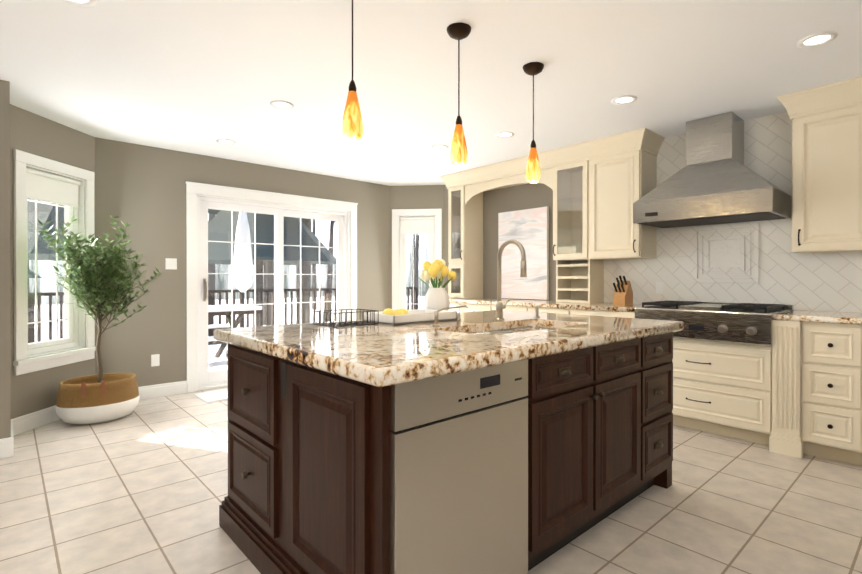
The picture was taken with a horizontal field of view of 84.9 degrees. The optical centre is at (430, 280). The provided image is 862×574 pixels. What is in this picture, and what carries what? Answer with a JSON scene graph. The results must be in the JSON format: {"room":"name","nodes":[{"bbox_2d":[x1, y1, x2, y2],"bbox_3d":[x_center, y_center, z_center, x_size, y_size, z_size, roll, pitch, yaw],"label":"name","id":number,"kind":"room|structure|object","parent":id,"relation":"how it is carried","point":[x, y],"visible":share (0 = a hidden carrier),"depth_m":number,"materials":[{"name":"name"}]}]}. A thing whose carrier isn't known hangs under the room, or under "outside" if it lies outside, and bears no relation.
{"room":"kitchen","nodes":[
{"label":"kitchen","id":0,"kind":"room"},
{"bbox_2d":[0,80,603,438],"bbox_3d":[-0.462,-0.066,0.977,8.602,2.440,8.680,0,0,-42],"label":"wall","id":1,"kind":"structure","parent":0,"point":[140,189],"depth_m":4.60,"materials":[{"name":"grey paint"}]},
{"bbox_2d":[13,149,95,375],"bbox_3d":[-3.125,-0.132,3.868,0.205,1.675,0.780,0,0,3],"label":"bay window","id":2,"kind":"structure","parent":1,"relation":"in","point":[41,186],"depth_m":3.82,"materials":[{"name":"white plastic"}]},
{"bbox_2d":[0,381,186,458],"bbox_3d":[-0.463,1.092,0.980,8.280,0.125,8.360,0,0,-42],"label":"baseboard","id":3,"kind":"structure","parent":1,"relation":"attached to","point":[27,422],"depth_m":3.73,"materials":[{"name":"white wood"}]},
{"bbox_2d":[151,354,159,366],"bbox_3d":[-2.687,0.780,4.597,0.070,0.115,0.009,0,0,-42],"label":"electrical outlet","id":4,"kind":"object","parent":1,"relation":"attached to","point":[155,359],"depth_m":4.59,"materials":[{"name":"white plastic"}]},
{"bbox_2d":[165,258,176,269],"bbox_3d":[-2.582,-0.163,4.685,0.100,0.110,0.012,0,0,-42],"label":"switch plate","id":5,"kind":"object","parent":1,"relation":"attached to","point":[171,263],"depth_m":4.69,"materials":[{"name":"white plastic"}]},
{"bbox_2d":[186,181,357,392],"bbox_3d":[-1.770,0.070,5.511,2.046,2.140,0.194,0,0,-42],"label":"door frame","id":6,"kind":"structure","parent":1,"relation":"attached to","point":[194,190],"depth_m":4.97,"materials":[{"name":"white wood"}]},
{"bbox_2d":[197,196,347,387],"bbox_3d":[-1.772,0.120,5.513,1.820,1.989,0.148,0,0,-42],"label":"sliding door","id":7,"kind":"structure","parent":1,"relation":"in","point":[206,378],"depth_m":5.34,"materials":[{"name":"white plastic"}]},
{"bbox_2d":[392,209,441,310],"bbox_3d":[-0.191,-0.141,6.539,0.703,1.675,0.205,0,0,5],"label":"bay window","id":8,"kind":"structure","parent":1,"relation":"in","point":[420,226],"depth_m":6.51,"materials":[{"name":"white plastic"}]},
{"bbox_2d":[440,173,455,264],"bbox_3d":[0.383,-0.753,5.905,0.420,1.095,0.352,0,0,-42],"label":"upper cabinet","id":9,"kind":"object","parent":1,"relation":"attached to","point":[449,180],"depth_m":5.87,"materials":[{"name":"beige paint"}]},
{"bbox_2d":[456,168,475,264],"bbox_3d":[0.575,-0.753,5.692,0.420,1.095,0.338,0,0,-42],"label":"upper cabinet","id":10,"kind":"object","parent":1,"relation":"attached to","point":[466,179],"depth_m":5.72,"materials":[{"name":"beige paint"}]},
{"bbox_2d":[544,144,575,260],"bbox_3d":[1.460,-0.750,4.710,0.420,1.095,0.395,0,0,-42],"label":"upper cabinet","id":11,"kind":"object","parent":1,"relation":"attached to","point":[561,161],"depth_m":4.80,"materials":[{"name":"beige paint"}]},
{"bbox_2d":[576,131,667,260],"bbox_3d":[1.763,-0.748,4.375,0.420,1.095,0.625,0,0,-42],"label":"upper cabinet","id":12,"kind":"object","parent":1,"relation":"attached to","point":[605,231],"depth_m":4.32,"materials":[{"name":"beige paint"}]},
{"bbox_2d":[632,96,779,228],"bbox_3d":[2.218,-0.885,3.764,0.558,0.819,0.965,0,0,-42],"label":"range hood","id":13,"kind":"object","parent":1,"relation":"attached to","point":[724,169],"depth_m":3.72,"materials":[{"name":"silver metal"}]},
{"bbox_2d":[603,111,861,312],"bbox_3d":[2.898,-0.532,3.406,0.028,1.518,4.270,0,0,-42],"label":"backsplash","id":14,"kind":"structure","parent":1,"relation":"attached to","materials":[{"name":"tile"}]},
{"bbox_2d":[0,387,861,573],"bbox_3d":[-0.463,1.214,0.980,8.680,0.120,8.760,0,0,-42],"label":"floor","id":15,"kind":"structure","parent":0,"point":[142,488],"depth_m":2.37,"materials":[{"name":"tile"}]},
{"bbox_2d":[55,373,139,424],"bbox_3d":[-2.734,0.969,3.887,0.570,0.348,0.467,0,0,-42],"label":"basket","id":16,"kind":"object","parent":15,"relation":"on","point":[100,398],"depth_m":3.72,"materials":[{"name":"brown wicker"}]},
{"bbox_2d":[32,215,167,424],"bbox_3d":[-2.727,0.276,3.935,0.941,1.735,0.979,0,0,-42],"label":"tree","id":17,"kind":"object","parent":15,"relation":"on","point":[100,397],"visible":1,"depth_m":3.79,"materials":[{"name":"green plant"}]},
{"bbox_2d":[194,389,227,402],"bbox_3d":[-1.923,1.137,4.833,0.830,0.009,0.440,0,0,-42],"label":"doormat","id":18,"kind":"object","parent":15,"relation":"on","point":[214,396],"visible":0.36,"depth_m":4.63,"materials":[{"name":"white"}]},
{"bbox_2d":[213,323,683,573],"bbox_3d":[0.189,0.714,2.404,2.043,0.872,1.296,0,0,-42],"label":"kitchen island","id":19,"kind":"object","parent":15,"relation":"on","point":[499,440],"depth_m":1.65,"materials":[{"name":"brown wood"}]},
{"bbox_2d":[213,311,683,382],"bbox_3d":[0.195,0.256,2.428,2.090,0.052,1.325,0,0,-42],"label":"island countertop","id":20,"kind":"structure","parent":19,"relation":"on","point":[379,352],"depth_m":1.87,"materials":[{"name":"beige stone"}]},
{"bbox_2d":[313,309,378,327],"bbox_3d":[-0.437,0.192,2.427,0.264,0.071,0.204,0,0,-42],"label":"wire basket","id":21,"kind":"object","parent":20,"relation":"on","point":[349,323],"visible":0.98,"depth_m":2.40,"materials":[{"name":"black metal"}]},
{"bbox_2d":[364,308,456,324],"bbox_3d":[-0.113,0.192,2.665,0.460,0.072,0.280,0,0,-42],"label":"tray","id":22,"kind":"object","parent":20,"relation":"on","point":[396,317],"visible":0.79,"depth_m":2.55,"materials":[{"name":"white ceramic"}]},
{"bbox_2d":[417,259,456,310],"bbox_3d":[0.046,0.046,2.968,0.260,0.363,0.238,0,0,-42],"label":"vase","id":23,"kind":"object","parent":20,"relation":"on","point":[435,297],"visible":0.9,"depth_m":2.93,"materials":[{"name":"white ceramic"}]},
{"bbox_2d":[429,305,467,326],"bbox_3d":[0.097,0.180,2.412,0.196,0.100,0.082,0,0,-42],"label":"faucet","id":24,"kind":"object","parent":20,"relation":"on","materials":[{"name":"silver metal"}]},
{"bbox_2d":[432,239,552,333],"bbox_3d":[0.442,0.131,2.458,0.992,0.718,0.492,0,0,-42],"label":"sink","id":25,"kind":"object","parent":20,"relation":"in","point":[499,325],"depth_m":2.62,"materials":[{"name":"silver metal"}]},
{"bbox_2d":[493,239,526,318],"bbox_3d":[0.475,0.000,2.671,0.142,0.458,0.218,0,0,-42],"label":"faucet","id":26,"kind":"object","parent":20,"relation":"on","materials":[{"name":"silver metal"}]},
{"bbox_2d":[449,301,455,310],"bbox_3d":[0.390,0.700,5.740,0.633,0.880,0.470,0,0,-42],"label":"base cabinet","id":27,"kind":"object","parent":15,"relation":"on","point":[452,303],"depth_m":5.44,"materials":[{"name":"beige paint"}]},
{"bbox_2d":[456,301,487,312],"bbox_3d":[0.705,0.701,5.391,0.633,0.880,0.470,0,0,-42],"label":"base cabinet","id":28,"kind":"object","parent":15,"relation":"on","point":[473,306],"depth_m":5.23,"materials":[{"name":"beige paint"}]},
{"bbox_2d":[488,305,523,310],"bbox_3d":[1.020,0.702,5.042,0.633,0.880,0.470,0,0,-42],"label":"base cabinet","id":29,"kind":"object","parent":15,"relation":"on","point":[490,307],"depth_m":4.81,"materials":[{"name":"beige paint"}]},
{"bbox_2d":[524,305,567,313],"bbox_3d":[1.334,0.703,4.693,0.633,0.880,0.470,0,0,-42],"label":"base cabinet","id":30,"kind":"object","parent":15,"relation":"on","point":[529,308],"depth_m":4.50,"materials":[{"name":"beige paint"}]},
{"bbox_2d":[568,309,615,316],"bbox_3d":[1.648,0.704,4.345,0.633,0.880,0.465,0,0,-42],"label":"base cabinet","id":31,"kind":"object","parent":15,"relation":"on","point":[592,312],"depth_m":4.13,"materials":[{"name":"beige paint"}]},
{"bbox_2d":[616,309,627,317],"bbox_3d":[1.852,0.705,4.113,0.640,0.880,0.155,0,0,-42],"label":"base cabinet","id":32,"kind":"object","parent":15,"relation":"on","point":[623,313],"depth_m":3.93,"materials":[{"name":"beige paint"}]},
{"bbox_2d":[628,301,795,453],"bbox_3d":[2.206,0.683,3.707,0.658,0.926,0.976,0,0,-42],"label":"base cabinet","id":33,"kind":"object","parent":15,"relation":"on","point":[726,359],"depth_m":3.38,"materials":[{"name":"beige paint"}]},
{"bbox_2d":[449,297,627,308],"bbox_3d":[1.069,0.242,4.985,0.633,0.040,2.498,0,0,-42],"label":"countertop","id":34,"kind":"structure","parent":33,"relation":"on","point":[513,300],"depth_m":4.64,"materials":[{"name":"beige stone"}]},
{"bbox_2d":[498,206,548,299],"bbox_3d":[1.054,-0.297,5.433,0.035,1.025,0.690,0,0,-42],"label":"painting","id":35,"kind":"object","parent":34,"relation":"on","point":[529,227],"depth_m":5.37,"materials":[{"name":"paper"}]},
{"bbox_2d":[780,309,861,320],"bbox_3d":[3.314,0.250,2.496,0.633,0.040,2.358,0,0,-42],"label":"countertop","id":36,"kind":"structure","parent":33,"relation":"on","point":[801,314],"depth_m":3.05,"materials":[{"name":"beige stone"}]},
{"bbox_2d":[780,317,803,458],"bbox_3d":[2.572,0.707,3.314,0.640,0.880,0.155,0,0,-42],"label":"base cabinet","id":37,"kind":"object","parent":15,"relation":"on","point":[791,332],"depth_m":3.08,"materials":[{"name":"beige paint"}]},
{"bbox_2d":[804,321,859,465],"bbox_3d":[2.726,0.708,3.149,0.633,0.880,0.295,0,0,-42],"label":"base cabinet","id":38,"kind":"object","parent":15,"relation":"on","point":[831,348],"depth_m":2.95,"materials":[{"name":"beige paint"}]},
{"bbox_2d":[860,321,861,465],"bbox_3d":[2.978,0.709,2.869,0.633,0.880,0.460,0,0,-42],"label":"base cabinet","id":39,"kind":"object","parent":15,"relation":"on","point":[860,321],"depth_m":2.86,"materials":[{"name":"beige paint"}]},
{"bbox_2d":[0,0,861,185],"bbox_3d":[-0.476,-1.346,0.987,8.680,0.120,8.800,0,0,-42],"label":"ceiling","id":40,"kind":"structure","parent":0,"point":[200,77],"depth_m":2.90,"materials":[{"name":"white paint"}]},
{"bbox_2d":[62,0,96,6],"bbox_3d":[-1.614,-1.285,2.130,0.168,0.007,0.168,0,0,3],"label":"recessed light","id":41,"kind":"object","parent":40,"relation":"in","point":[84,3],"depth_m":2.18,"materials":[{"name":"white"}]},
{"bbox_2d":[216,139,235,144],"bbox_3d":[-1.913,-1.292,4.404,0.168,0.007,0.168,0,0,39],"label":"recessed light","id":42,"kind":"object","parent":40,"relation":"in","point":[223,141],"depth_m":4.40,"materials":[{"name":"white"}]},
{"bbox_2d":[270,100,293,108],"bbox_3d":[-1.098,-1.289,3.469,0.168,0.007,0.168,0,0,39],"label":"recessed light","id":43,"kind":"object","parent":40,"relation":"in","point":[279,104],"depth_m":3.46,"materials":[{"name":"white"}]},
{"bbox_2d":[342,0,362,142],"bbox_3d":[-0.332,-0.936,1.993,0.126,0.704,0.126,0,0,39],"label":"pendant light","id":44,"kind":"object","parent":40,"relation":"hanging from","point":[352,127],"depth_m":1.97,"materials":[{"name":"orange glass"}]},
{"bbox_2d":[431,145,447,149],"bbox_3d":[0.086,-1.293,4.591,0.168,0.007,0.168,0,0,21],"label":"recessed light","id":45,"kind":"object","parent":40,"relation":"in","point":[436,147],"depth_m":4.60,"materials":[{"name":"white"}]},
{"bbox_2d":[447,22,470,166],"bbox_3d":[0.143,-0.938,2.422,0.126,0.704,0.126,0,0,21],"label":"pendant light","id":46,"kind":"object","parent":40,"relation":"hanging from","point":[458,31],"depth_m":2.40,"materials":[{"name":"orange glass"}]},
{"bbox_2d":[495,131,513,137],"bbox_3d":[0.653,-1.292,4.186,0.168,0.007,0.168,0,0,21],"label":"recessed light","id":47,"kind":"object","parent":40,"relation":"in","point":[505,134],"depth_m":4.18,"materials":[{"name":"white"}]},
{"bbox_2d":[523,62,543,183],"bbox_3d":[0.619,-0.939,2.851,0.126,0.704,0.126,0,0,39],"label":"pendant light","id":48,"kind":"object","parent":40,"relation":"hanging from","point":[533,171],"depth_m":2.82,"materials":[{"name":"orange glass"}]},
{"bbox_2d":[611,95,636,104],"bbox_3d":[1.382,-1.289,3.376,0.168,0.007,0.168,0,0,39],"label":"recessed light","id":49,"kind":"object","parent":40,"relation":"in","point":[626,99],"depth_m":3.37,"materials":[{"name":"white glass"}]},
{"bbox_2d":[797,31,837,47],"bbox_3d":[2.068,-1.286,2.527,0.168,0.007,0.168,0,0,21],"label":"recessed light","id":50,"kind":"object","parent":40,"relation":"in","point":[817,39],"depth_m":2.52,"materials":[{"name":"white glass"}]},
{"bbox_2d":[772,77,861,256],"bbox_3d":[3.386,-0.743,2.574,0.420,1.095,2.382,0,0,-42],"label":"upper cabinet","id":51,"kind":"object","parent":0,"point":[820,215],"depth_m":3.19,"materials":[{"name":"beige paint"}]},
{"label":"outside","id":52,"kind":"structure","parent":0,"visible":0},
{"bbox_2d":[28,287,424,370],"bbox_3d":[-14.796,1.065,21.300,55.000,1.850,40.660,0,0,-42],"label":"railing","id":53,"kind":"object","parent":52,"point":[50,327],"depth_m":9.77,"materials":[{"name":"white wood"}]},
{"bbox_2d":[28,199,428,325],"bbox_3d":[-12.343,-6.858,18.937,41.926,17.329,21.804,0,0,-42],"label":"trees","id":54,"kind":"object","parent":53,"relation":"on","point":[262,236],"depth_m":14.30,"materials":[{"name":"grey plant"}]},
{"bbox_2d":[208,304,261,357],"bbox_3d":[-3.245,0.763,6.172,1.800,0.810,1.780,0,0,-42],"label":"picnic table","id":55,"kind":"object","parent":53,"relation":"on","point":[214,312],"depth_m":6.39,"materials":[{"name":"white wood"}]},
{"bbox_2d":[226,212,252,357],"bbox_3d":[-2.904,-0.026,7.284,0.500,2.380,0.500,0,0,-42],"label":"umbrella","id":56,"kind":"object","parent":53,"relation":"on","point":[246,237],"depth_m":7.19,"materials":[{"name":"white fabric"}]},
{"bbox_2d":[29,213,428,304],"bbox_3d":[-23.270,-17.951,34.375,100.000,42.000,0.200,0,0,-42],"label":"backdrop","id":57,"kind":"structure","parent":52,"point":[223,283],"depth_m":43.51,"materials":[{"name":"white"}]}
]}

